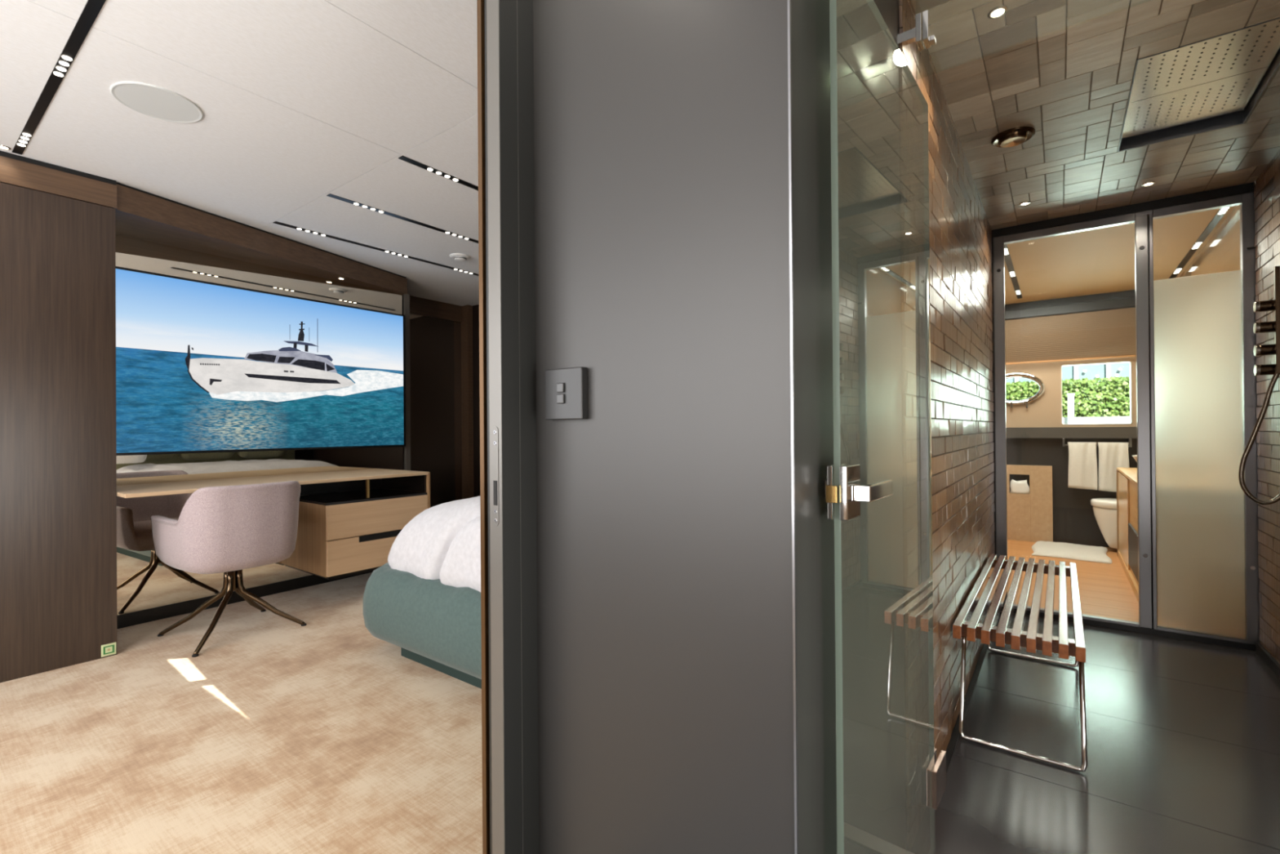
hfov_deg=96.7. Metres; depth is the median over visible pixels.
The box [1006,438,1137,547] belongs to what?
wall
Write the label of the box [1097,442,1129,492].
towel
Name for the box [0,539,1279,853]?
floor
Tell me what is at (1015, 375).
window
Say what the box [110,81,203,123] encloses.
ceiling speaker
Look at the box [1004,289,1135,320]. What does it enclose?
trim
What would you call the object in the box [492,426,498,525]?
strike plate
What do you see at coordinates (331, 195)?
recessed light
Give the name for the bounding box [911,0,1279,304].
ceiling
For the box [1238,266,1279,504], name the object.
shower mixer
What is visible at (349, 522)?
desk
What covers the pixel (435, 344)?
wall
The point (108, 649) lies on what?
floor marker
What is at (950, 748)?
trim
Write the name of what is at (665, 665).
wall
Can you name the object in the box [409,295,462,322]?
trim
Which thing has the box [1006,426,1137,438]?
trim
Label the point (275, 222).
recessed light
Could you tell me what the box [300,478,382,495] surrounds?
shelf
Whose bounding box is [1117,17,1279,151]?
shower
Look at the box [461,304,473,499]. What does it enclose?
trim
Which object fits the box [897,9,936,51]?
hinge
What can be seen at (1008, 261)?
recessed light
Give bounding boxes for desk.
[116,468,430,579]
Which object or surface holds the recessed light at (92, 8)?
in the ceiling at (301, 102)
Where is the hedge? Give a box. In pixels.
[1005,376,1129,417]
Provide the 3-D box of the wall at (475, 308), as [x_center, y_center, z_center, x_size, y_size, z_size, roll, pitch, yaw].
[-0.585,-0.062,5.218,5.260,2.470,0.100,-1,0,36]
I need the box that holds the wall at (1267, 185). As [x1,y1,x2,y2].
[1178,149,1279,664]
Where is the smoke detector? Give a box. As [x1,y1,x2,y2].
[449,253,470,262]
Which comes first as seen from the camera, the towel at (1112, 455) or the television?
the television
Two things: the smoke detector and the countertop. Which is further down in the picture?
the countertop
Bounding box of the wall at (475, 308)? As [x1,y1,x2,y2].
[472,304,479,497]
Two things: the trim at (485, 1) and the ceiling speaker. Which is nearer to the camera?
the trim at (485, 1)
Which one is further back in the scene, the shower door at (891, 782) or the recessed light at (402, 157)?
the recessed light at (402, 157)
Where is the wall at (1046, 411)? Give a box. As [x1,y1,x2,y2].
[1005,355,1136,427]
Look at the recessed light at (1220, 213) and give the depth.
3.83 m
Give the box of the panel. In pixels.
[0,182,117,682]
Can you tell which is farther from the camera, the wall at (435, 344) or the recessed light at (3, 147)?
the wall at (435, 344)
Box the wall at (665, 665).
[533,0,995,853]
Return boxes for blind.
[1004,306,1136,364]
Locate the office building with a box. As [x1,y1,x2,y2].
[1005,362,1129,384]
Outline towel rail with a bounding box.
[1062,438,1131,447]
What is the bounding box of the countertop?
[1116,467,1137,484]
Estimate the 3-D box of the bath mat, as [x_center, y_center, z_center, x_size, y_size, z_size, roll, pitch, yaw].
[3.904,1.120,5.175,0.569,0.033,0.740,-1,0,36]
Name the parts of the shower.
spray plate, spray plate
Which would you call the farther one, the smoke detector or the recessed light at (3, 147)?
the smoke detector
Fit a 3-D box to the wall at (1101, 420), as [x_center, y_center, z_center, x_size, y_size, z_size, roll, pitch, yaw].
[6.541,0.642,8.006,9.000,1.572,0.150,-1,0,36]
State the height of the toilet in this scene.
0.441 m
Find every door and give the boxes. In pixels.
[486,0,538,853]
[824,0,946,853]
[991,182,1259,651]
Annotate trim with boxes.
[0,150,406,278]
[0,155,407,294]
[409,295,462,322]
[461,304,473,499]
[476,0,489,853]
[484,0,492,853]
[786,0,798,853]
[934,643,987,809]
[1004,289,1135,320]
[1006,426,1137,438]
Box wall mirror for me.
[115,234,410,615]
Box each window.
[1005,372,1044,408]
[1061,360,1132,424]
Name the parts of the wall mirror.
edge trim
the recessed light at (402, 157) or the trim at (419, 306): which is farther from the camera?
the trim at (419, 306)
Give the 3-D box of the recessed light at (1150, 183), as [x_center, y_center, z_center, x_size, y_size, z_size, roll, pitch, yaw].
[2.581,-1.234,2.890,0.053,0.006,0.053,-1,0,36]
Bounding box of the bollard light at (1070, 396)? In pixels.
[1066,393,1075,423]
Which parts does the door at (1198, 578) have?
clear pane, rail, rail, frosted pane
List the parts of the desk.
drawer, glass, drawer, panel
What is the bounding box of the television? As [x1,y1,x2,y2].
[115,266,405,455]
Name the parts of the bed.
upholstered frame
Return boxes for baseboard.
[116,569,373,628]
[1255,641,1279,679]
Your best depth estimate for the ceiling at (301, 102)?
2.35 m
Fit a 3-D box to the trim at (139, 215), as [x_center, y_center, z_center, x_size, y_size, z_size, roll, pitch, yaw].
[-3.114,-1.204,2.996,0.650,0.134,4.365,-1,0,36]
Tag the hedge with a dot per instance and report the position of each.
(1109, 397)
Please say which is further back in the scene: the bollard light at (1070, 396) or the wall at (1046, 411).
the bollard light at (1070, 396)
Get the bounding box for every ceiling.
[0,0,479,306]
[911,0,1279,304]
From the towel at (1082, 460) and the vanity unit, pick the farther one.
the towel at (1082, 460)
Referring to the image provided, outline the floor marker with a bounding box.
[101,642,115,657]
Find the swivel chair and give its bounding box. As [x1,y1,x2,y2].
[150,480,306,657]
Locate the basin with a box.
[1132,454,1137,462]
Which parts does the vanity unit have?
panel, rail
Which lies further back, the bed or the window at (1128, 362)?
the window at (1128, 362)
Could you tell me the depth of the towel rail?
5.26 m
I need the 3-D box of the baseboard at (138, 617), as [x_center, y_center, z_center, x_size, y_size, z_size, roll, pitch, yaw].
[-2.852,1.145,3.671,0.019,0.079,2.917,-1,0,34]
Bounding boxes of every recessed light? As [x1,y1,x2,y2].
[0,144,10,150]
[11,0,106,155]
[273,221,479,275]
[326,193,478,243]
[398,155,478,191]
[986,4,1008,18]
[1004,244,1022,298]
[1018,201,1030,205]
[1141,181,1155,186]
[1168,206,1230,278]
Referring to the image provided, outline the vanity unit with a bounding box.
[1116,467,1138,603]
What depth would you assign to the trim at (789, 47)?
0.91 m
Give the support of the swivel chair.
on the floor
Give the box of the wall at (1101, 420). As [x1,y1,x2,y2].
[1062,416,1129,423]
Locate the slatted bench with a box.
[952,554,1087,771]
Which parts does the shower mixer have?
knob, knob, knob, knob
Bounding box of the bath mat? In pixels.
[1031,540,1111,564]
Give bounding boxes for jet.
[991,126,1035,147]
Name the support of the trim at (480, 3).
attached to the wall
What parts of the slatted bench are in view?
chrome leg frame, chrome leg frame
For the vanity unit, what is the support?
on the floor
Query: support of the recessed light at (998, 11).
in the ceiling at (1064, 70)
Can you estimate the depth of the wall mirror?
3.71 m
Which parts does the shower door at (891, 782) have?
knob, lever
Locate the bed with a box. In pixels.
[363,495,481,688]
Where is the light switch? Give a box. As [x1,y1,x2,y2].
[545,366,587,419]
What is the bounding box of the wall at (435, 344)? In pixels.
[409,313,462,507]
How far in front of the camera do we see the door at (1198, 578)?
3.05 m
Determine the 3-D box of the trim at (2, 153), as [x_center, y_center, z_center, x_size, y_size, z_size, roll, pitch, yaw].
[-3.119,-1.271,3.000,0.638,0.028,4.365,-1,0,36]
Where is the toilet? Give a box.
[1090,497,1117,548]
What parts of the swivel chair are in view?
leg, leg, leg, leg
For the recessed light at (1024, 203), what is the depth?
3.13 m
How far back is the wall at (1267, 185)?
2.75 m
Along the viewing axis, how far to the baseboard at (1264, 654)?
2.70 m
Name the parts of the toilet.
lid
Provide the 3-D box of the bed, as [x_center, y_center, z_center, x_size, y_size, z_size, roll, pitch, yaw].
[-0.112,0.552,3.191,1.970,1.220,2.100,-1,0,36]
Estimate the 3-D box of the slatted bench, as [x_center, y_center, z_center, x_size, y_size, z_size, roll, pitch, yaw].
[1.738,0.935,2.560,0.388,0.419,1.444,-1,0,36]
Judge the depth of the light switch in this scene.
1.18 m
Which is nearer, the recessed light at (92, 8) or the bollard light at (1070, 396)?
the recessed light at (92, 8)
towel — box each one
[1067,442,1097,489]
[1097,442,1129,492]

